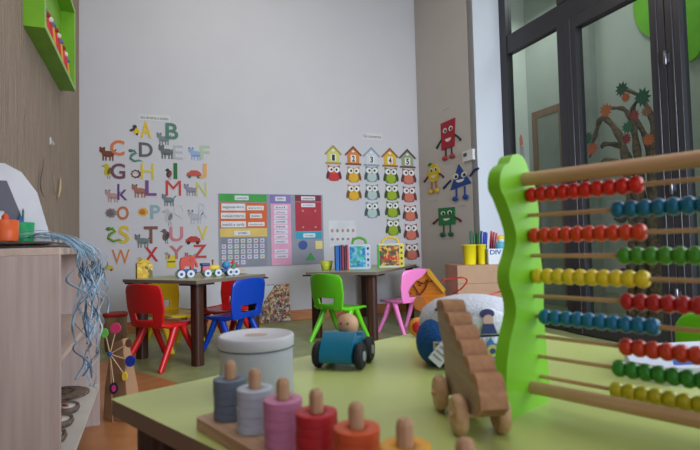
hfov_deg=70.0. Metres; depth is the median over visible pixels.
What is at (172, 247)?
decal
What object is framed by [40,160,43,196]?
dry twig
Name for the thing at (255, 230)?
chart
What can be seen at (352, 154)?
cutout
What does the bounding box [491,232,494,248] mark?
marker pen
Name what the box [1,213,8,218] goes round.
pencil
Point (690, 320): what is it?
child chair
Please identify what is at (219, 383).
ring
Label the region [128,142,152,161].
decal
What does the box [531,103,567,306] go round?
door
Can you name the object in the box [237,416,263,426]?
ring
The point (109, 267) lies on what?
picture
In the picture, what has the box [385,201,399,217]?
cutout
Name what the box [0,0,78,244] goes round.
wall
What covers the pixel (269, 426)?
ring
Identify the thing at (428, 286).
horse
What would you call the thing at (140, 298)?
child chair
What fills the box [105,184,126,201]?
decal
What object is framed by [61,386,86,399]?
woven mat
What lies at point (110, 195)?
picture
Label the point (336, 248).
book
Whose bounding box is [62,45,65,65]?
doll
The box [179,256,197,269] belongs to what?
figure
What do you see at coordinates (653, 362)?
flat box
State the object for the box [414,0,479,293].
wall
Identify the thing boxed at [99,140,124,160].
decal
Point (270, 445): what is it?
ring
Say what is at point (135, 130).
picture
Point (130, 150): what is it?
picture
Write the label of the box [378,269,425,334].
child chair
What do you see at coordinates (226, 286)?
child chair
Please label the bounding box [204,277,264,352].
child chair
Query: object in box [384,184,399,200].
cutout
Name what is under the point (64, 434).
bowl
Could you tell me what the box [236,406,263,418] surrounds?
ring
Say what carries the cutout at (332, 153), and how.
attached to the wall at (270, 86)
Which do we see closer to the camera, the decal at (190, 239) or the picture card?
the picture card
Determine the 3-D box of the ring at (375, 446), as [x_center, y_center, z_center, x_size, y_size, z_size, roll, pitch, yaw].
[0.006,0.199,0.457,0.042,0.010,0.042,-1,-2,0]
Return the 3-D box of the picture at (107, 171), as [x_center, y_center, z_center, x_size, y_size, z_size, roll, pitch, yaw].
[-2.337,-0.516,4.799,0.094,0.147,0.005,0,-2,-22]
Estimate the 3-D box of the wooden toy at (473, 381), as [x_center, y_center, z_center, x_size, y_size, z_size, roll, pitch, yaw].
[0.151,0.178,0.645,0.074,0.148,0.194,-1,-2,-4]
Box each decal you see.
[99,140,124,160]
[102,163,124,178]
[103,249,129,270]
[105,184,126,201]
[105,206,128,219]
[106,226,128,242]
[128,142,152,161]
[130,121,150,137]
[131,163,153,178]
[132,180,156,197]
[135,226,157,247]
[138,205,159,218]
[138,247,157,260]
[157,123,177,144]
[158,145,182,158]
[160,226,182,243]
[162,180,180,205]
[163,204,183,225]
[164,163,176,179]
[165,245,183,259]
[184,182,206,196]
[185,226,207,244]
[185,244,206,257]
[186,164,206,178]
[188,145,209,160]
[188,203,206,223]
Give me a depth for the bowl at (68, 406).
1.91 m
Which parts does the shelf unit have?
panel, panel, shelf, shelf, panel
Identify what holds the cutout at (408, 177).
attached to the wall at (270, 86)
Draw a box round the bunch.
[19,230,108,388]
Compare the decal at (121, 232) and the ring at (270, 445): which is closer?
the ring at (270, 445)
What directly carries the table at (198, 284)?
on the floor
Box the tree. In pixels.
[587,81,663,324]
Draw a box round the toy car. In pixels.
[311,313,374,369]
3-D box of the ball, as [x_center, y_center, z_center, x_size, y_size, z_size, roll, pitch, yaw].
[-0.965,0.309,3.890,0.060,0.060,0.060,0,-3,-30]
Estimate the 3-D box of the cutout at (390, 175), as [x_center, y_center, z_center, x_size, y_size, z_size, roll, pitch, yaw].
[0.486,-0.587,5.927,0.200,0.192,0.011,0,-2,-22]
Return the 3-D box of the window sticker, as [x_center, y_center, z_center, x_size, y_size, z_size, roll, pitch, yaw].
[1.690,-0.747,4.910,0.003,0.300,0.080,0,-2,-22]
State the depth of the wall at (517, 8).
6.55 m
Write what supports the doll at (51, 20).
on the display box at (62, 12)
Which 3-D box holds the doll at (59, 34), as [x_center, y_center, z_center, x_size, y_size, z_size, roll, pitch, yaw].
[-1.915,-1.158,3.281,0.043,0.206,0.044,-1,-2,-7]
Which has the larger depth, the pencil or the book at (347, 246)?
the book at (347, 246)
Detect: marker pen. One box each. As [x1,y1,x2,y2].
[489,231,491,248]
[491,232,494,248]
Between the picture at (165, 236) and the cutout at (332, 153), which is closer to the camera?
the picture at (165, 236)
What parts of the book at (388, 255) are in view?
handle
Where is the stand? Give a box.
[0,163,51,241]
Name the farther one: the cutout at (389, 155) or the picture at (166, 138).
the cutout at (389, 155)
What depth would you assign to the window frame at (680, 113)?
3.39 m
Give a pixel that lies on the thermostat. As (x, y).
(468, 155)
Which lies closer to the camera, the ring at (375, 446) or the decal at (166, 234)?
the ring at (375, 446)
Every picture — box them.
[99,147,115,160]
[102,164,110,178]
[103,265,113,270]
[105,189,119,201]
[105,208,116,217]
[106,227,121,241]
[128,149,142,161]
[130,125,138,134]
[131,170,140,177]
[132,184,144,197]
[135,234,148,247]
[138,208,147,215]
[157,132,170,144]
[158,145,172,158]
[160,229,168,243]
[162,194,175,205]
[163,209,172,225]
[164,168,171,179]
[184,184,195,195]
[185,236,200,244]
[186,170,201,178]
[188,147,200,160]
[188,210,202,223]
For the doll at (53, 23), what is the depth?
3.10 m
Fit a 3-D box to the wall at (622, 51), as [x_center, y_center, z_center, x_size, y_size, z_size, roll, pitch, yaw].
[3.695,-1.208,3.309,0.103,4.100,7.039,0,-2,-22]
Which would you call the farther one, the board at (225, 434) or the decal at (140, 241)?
the decal at (140, 241)
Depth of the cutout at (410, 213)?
6.00 m
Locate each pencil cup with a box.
[0,219,18,241]
[9,222,34,241]
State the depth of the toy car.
0.93 m
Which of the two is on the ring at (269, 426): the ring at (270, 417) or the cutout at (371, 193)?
the ring at (270, 417)
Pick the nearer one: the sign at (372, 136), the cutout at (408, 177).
the sign at (372, 136)
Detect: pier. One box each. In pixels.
[466,0,503,248]
[582,23,606,312]
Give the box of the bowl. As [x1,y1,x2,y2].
[320,261,332,269]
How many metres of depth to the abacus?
0.63 m
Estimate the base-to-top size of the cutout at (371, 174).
0.189 m
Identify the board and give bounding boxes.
[197,360,474,449]
[237,284,290,324]
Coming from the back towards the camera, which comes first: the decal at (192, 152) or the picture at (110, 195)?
the decal at (192, 152)
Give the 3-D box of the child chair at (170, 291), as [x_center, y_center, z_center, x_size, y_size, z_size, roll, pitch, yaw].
[-1.431,0.714,4.052,0.391,0.585,0.395,-3,-3,29]
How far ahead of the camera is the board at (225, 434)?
0.54 m
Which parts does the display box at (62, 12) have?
panel, panel, panel, panel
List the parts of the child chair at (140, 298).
leg, backrest, leg, seat, leg, rail, leg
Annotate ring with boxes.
[213,374,246,390]
[213,388,236,398]
[214,397,236,406]
[214,404,235,414]
[214,412,236,422]
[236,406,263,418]
[236,423,263,435]
[237,383,272,400]
[237,398,262,409]
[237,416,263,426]
[263,393,301,413]
[263,409,295,422]
[263,418,295,432]
[264,429,295,441]
[265,438,295,449]
[295,405,337,427]
[295,432,333,448]
[296,420,337,438]
[296,445,333,449]
[333,438,379,449]
[334,419,379,446]
[380,436,431,449]
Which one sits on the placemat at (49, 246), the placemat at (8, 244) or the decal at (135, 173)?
the placemat at (8, 244)
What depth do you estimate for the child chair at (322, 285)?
4.08 m
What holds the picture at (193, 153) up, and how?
attached to the decal at (192, 152)
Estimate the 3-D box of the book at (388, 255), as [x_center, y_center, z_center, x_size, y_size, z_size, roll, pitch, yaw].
[0.396,0.261,4.892,0.264,0.305,0.050,-1,-2,3]
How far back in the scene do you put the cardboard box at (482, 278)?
4.30 m
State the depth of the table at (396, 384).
0.74 m
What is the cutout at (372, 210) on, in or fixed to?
attached to the wall at (270, 86)
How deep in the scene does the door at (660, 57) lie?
3.88 m
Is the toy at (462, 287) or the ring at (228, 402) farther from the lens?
the toy at (462, 287)
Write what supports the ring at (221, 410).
on the ring at (220, 418)
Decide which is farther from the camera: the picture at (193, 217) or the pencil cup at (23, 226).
the picture at (193, 217)
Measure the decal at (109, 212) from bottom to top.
0.131 m
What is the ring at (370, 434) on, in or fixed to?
on the ring at (375, 446)
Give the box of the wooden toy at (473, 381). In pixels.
[431,299,511,435]
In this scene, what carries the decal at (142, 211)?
attached to the wall at (270, 86)
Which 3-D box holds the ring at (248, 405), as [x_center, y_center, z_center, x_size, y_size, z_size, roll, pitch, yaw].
[-0.112,0.207,0.593,0.042,0.010,0.042,-1,-2,0]
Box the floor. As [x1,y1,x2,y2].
[77,304,622,449]
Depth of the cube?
3.81 m
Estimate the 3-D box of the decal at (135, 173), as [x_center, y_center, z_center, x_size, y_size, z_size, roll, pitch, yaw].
[-2.044,-0.531,4.917,0.214,0.155,0.006,0,-2,-22]
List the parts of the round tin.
lid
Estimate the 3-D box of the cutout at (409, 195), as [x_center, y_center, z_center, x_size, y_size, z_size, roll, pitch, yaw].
[0.712,-0.368,6.006,0.205,0.197,0.011,0,-2,-22]
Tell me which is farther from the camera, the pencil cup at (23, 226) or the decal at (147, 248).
the decal at (147, 248)
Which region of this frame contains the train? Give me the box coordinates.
[175,260,244,277]
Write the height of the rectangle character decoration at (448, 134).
0.429 m
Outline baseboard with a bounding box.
[100,303,416,333]
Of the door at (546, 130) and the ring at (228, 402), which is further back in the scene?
the door at (546, 130)
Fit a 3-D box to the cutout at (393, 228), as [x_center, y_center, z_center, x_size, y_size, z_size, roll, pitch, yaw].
[0.511,0.026,5.907,0.200,0.198,0.010,0,-2,-22]
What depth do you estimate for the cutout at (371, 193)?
5.82 m
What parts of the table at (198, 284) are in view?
leg, leg, leg, leg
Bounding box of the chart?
[218,193,323,267]
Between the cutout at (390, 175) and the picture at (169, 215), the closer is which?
the picture at (169, 215)
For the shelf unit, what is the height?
0.812 m
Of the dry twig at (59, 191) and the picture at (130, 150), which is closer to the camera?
the dry twig at (59, 191)
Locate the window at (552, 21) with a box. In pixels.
[498,0,602,333]
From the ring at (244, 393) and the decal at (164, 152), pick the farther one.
the decal at (164, 152)
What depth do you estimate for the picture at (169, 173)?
5.01 m
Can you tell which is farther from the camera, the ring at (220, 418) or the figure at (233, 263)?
the figure at (233, 263)
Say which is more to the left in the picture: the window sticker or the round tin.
the round tin
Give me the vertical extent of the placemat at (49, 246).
0.006 m
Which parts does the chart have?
panel, panel, panel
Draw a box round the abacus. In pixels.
[488,150,699,428]
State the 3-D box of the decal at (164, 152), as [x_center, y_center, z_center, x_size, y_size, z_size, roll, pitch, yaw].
[-1.801,-0.734,5.023,0.232,0.144,0.006,0,-2,-22]
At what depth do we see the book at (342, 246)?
4.52 m
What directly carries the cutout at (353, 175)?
attached to the wall at (270, 86)
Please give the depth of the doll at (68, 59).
3.63 m
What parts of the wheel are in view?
stem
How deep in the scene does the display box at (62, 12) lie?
3.28 m
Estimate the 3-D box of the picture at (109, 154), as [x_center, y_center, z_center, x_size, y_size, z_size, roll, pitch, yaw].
[-2.328,-0.685,4.811,0.152,0.133,0.005,0,-2,-22]
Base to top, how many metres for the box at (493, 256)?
0.135 m
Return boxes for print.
[433,345,443,360]
[673,360,693,364]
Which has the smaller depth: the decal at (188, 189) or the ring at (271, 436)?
the ring at (271, 436)
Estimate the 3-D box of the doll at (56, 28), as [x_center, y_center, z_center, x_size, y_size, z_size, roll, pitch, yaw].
[-1.879,-1.161,3.192,0.043,0.204,0.044,-1,-2,-10]
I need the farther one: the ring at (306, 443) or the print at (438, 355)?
the print at (438, 355)
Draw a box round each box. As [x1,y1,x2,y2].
[23,0,74,91]
[445,263,501,296]
[486,249,502,263]
[624,341,699,385]
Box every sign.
[139,114,169,121]
[362,133,381,139]
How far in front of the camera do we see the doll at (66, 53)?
3.54 m
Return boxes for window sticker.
[519,135,524,158]
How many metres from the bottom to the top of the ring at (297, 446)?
0.010 m
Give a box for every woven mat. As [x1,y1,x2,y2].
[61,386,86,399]
[61,387,89,400]
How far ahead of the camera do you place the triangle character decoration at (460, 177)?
5.26 m
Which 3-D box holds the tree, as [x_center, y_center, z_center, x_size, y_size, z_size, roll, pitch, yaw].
[2.643,-0.209,4.759,0.237,2.279,0.841,0,-2,-22]
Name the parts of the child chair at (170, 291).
leg, backrest, leg, seat, leg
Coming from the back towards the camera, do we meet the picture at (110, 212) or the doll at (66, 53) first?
the picture at (110, 212)
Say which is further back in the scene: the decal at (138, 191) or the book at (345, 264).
the decal at (138, 191)
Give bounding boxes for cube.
[135,259,152,278]
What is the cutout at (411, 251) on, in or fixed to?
attached to the wall at (270, 86)
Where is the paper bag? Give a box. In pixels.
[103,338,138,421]
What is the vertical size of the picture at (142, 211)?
0.091 m
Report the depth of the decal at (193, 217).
5.09 m
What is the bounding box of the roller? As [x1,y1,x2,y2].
[408,317,418,336]
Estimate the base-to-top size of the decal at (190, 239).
0.188 m
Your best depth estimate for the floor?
3.59 m
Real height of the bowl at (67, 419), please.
0.024 m
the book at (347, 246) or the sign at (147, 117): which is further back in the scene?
the sign at (147, 117)
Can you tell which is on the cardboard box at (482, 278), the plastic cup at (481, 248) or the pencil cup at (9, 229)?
the plastic cup at (481, 248)
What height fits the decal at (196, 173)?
0.154 m
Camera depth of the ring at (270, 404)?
0.53 m
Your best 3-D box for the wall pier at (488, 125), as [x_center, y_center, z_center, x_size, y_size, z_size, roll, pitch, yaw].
[1.398,-1.080,5.113,0.330,4.100,0.100,0,-2,-22]
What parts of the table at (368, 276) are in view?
leg, leg, leg, leg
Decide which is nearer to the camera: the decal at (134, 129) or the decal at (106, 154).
the decal at (106, 154)
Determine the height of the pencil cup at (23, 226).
0.058 m
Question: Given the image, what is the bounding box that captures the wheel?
[101,323,135,421]
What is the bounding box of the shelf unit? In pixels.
[0,247,99,449]
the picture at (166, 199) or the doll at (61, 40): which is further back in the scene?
the picture at (166, 199)
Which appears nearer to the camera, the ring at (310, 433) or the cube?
the ring at (310, 433)
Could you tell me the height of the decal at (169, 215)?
0.219 m
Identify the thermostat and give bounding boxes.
[462,149,474,161]
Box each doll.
[46,12,50,31]
[49,17,53,40]
[52,22,55,44]
[55,27,58,50]
[57,33,60,55]
[60,39,63,61]
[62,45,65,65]
[65,52,67,70]
[67,58,69,74]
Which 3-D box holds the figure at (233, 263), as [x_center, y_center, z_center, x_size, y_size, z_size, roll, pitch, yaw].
[-0.904,0.307,3.926,0.057,0.064,0.028,0,-3,-30]
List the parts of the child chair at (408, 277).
leg, rail, seat, leg, leg, backrest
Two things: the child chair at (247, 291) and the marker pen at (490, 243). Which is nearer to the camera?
the child chair at (247, 291)
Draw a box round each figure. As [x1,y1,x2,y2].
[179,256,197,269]
[231,260,237,267]
[495,235,503,248]
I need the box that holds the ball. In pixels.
[222,261,229,267]
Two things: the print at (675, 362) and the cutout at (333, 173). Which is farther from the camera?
the cutout at (333, 173)
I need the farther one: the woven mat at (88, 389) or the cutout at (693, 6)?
the cutout at (693, 6)
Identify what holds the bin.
on the floor
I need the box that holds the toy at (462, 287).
[440,277,499,294]
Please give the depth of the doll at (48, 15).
2.92 m
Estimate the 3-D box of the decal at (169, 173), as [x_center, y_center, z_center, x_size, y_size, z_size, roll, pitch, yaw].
[-1.798,-0.538,5.015,0.126,0.171,0.006,0,-2,-22]
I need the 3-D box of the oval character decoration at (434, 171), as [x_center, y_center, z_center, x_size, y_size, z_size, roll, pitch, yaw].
[0.959,-0.545,5.749,0.036,0.367,0.433,0,-2,-22]
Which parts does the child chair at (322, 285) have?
leg, backrest, leg, seat, rail, leg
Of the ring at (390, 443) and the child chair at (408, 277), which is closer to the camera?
the ring at (390, 443)
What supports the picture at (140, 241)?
attached to the decal at (140, 241)
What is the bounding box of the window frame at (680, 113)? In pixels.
[664,0,699,316]
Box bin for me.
[102,311,127,351]
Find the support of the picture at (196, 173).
attached to the decal at (196, 173)
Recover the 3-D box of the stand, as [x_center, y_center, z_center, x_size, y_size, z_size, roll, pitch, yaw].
[-1.056,-0.066,1.450,0.334,0.235,0.015,1,-3,-42]
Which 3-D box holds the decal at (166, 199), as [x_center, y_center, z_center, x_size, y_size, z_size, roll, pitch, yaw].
[-1.789,-0.318,5.008,0.185,0.257,0.006,0,-2,-22]
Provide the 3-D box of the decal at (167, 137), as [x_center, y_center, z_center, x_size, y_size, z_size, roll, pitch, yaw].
[-1.832,-0.914,5.020,0.206,0.225,0.006,0,-2,-22]
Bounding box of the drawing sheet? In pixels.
[329,221,356,246]
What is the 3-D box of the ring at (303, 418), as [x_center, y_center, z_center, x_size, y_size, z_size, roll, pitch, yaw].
[-0.034,0.192,0.502,0.042,0.010,0.042,-1,-2,0]
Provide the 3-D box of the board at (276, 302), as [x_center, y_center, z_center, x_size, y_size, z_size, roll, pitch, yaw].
[-0.907,0.832,5.254,0.564,0.398,0.048,0,-2,-22]
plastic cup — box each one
[462,244,476,264]
[477,244,485,263]
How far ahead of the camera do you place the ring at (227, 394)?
0.62 m
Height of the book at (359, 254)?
0.305 m
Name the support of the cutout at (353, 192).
attached to the wall at (270, 86)
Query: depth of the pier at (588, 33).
5.52 m
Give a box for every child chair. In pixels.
[125,284,190,372]
[148,283,204,354]
[204,273,247,333]
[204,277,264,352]
[309,273,369,341]
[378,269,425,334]
[675,313,699,341]
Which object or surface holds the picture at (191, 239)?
attached to the decal at (190, 239)
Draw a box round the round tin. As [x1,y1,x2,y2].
[217,328,293,393]
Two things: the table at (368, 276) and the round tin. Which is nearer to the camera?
the round tin
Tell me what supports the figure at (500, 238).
on the box at (493, 256)
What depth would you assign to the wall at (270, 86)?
5.30 m
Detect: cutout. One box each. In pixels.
[324,145,341,163]
[326,165,341,180]
[344,146,361,164]
[346,166,360,182]
[346,184,361,200]
[363,147,379,165]
[364,166,379,181]
[365,184,379,199]
[365,202,379,217]
[381,148,397,166]
[383,167,398,183]
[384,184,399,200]
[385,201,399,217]
[386,219,400,235]
[399,149,415,167]
[401,168,415,184]
[402,186,416,202]
[403,205,417,220]
[404,224,418,239]
[404,243,419,259]
[633,0,687,36]
[686,0,699,61]
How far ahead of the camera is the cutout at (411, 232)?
5.99 m
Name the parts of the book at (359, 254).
handle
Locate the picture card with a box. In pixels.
[167,256,175,267]
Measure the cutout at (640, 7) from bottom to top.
0.840 m
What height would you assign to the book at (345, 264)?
0.220 m
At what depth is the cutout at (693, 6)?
4.50 m
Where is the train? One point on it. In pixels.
(207, 270)
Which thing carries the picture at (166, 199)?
attached to the decal at (166, 199)
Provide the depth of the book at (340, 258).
4.51 m
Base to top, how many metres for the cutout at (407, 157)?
0.232 m
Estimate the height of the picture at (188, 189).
0.123 m
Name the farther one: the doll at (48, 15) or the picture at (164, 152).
the picture at (164, 152)
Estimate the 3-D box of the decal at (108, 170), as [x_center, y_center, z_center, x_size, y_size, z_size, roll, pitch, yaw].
[-2.282,-0.519,4.821,0.213,0.153,0.006,0,-2,-22]
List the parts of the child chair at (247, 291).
leg, rail, leg, seat, leg, backrest, leg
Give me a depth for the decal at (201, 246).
5.08 m
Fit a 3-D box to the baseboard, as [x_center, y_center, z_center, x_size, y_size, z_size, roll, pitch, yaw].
[-0.817,0.979,5.327,3.654,0.110,0.014,0,-2,-22]
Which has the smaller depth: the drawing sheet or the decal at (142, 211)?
the decal at (142, 211)
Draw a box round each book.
[334,246,338,270]
[338,245,341,269]
[341,245,343,269]
[344,246,346,269]
[345,245,348,269]
[348,236,370,268]
[377,236,404,267]
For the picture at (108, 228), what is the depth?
4.79 m
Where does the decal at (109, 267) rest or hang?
attached to the wall at (270, 86)
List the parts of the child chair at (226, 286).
leg, seat, leg, backrest, leg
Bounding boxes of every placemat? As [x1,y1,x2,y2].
[0,241,65,244]
[0,244,71,245]
[0,245,73,248]
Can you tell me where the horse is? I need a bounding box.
[408,269,445,310]
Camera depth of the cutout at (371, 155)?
5.84 m
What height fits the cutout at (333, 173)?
0.184 m
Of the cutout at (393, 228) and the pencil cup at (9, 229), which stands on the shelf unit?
the pencil cup at (9, 229)
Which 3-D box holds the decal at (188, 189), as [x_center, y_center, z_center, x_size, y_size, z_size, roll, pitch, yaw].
[-1.576,-0.367,5.095,0.222,0.152,0.006,0,-2,-22]
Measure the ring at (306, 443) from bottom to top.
0.010 m
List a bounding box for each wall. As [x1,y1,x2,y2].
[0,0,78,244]
[79,0,421,323]
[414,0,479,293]
[510,0,529,170]
[523,0,699,314]
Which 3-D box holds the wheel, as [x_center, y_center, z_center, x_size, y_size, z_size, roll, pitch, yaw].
[-1.084,0.690,2.343,0.158,0.461,0.024,-1,-2,0]
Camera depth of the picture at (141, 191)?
4.89 m
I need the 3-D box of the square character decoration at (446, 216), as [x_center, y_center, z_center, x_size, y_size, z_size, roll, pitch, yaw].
[1.061,-0.033,5.503,0.036,0.327,0.564,0,-2,-22]
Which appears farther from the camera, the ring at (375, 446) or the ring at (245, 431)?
the ring at (245, 431)
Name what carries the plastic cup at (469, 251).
on the cardboard box at (482, 278)
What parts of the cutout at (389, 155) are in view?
number plate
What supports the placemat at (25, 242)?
on the placemat at (8, 244)
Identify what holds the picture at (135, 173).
attached to the decal at (135, 173)
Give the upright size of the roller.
0.048 m
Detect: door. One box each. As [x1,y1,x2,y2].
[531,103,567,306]
[565,0,681,342]
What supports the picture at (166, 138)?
attached to the decal at (167, 137)
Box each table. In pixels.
[112,294,699,449]
[123,273,267,366]
[302,264,418,340]
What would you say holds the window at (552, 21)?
in the wall at (441, 41)
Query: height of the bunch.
0.507 m
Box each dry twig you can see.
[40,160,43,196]
[58,178,60,196]

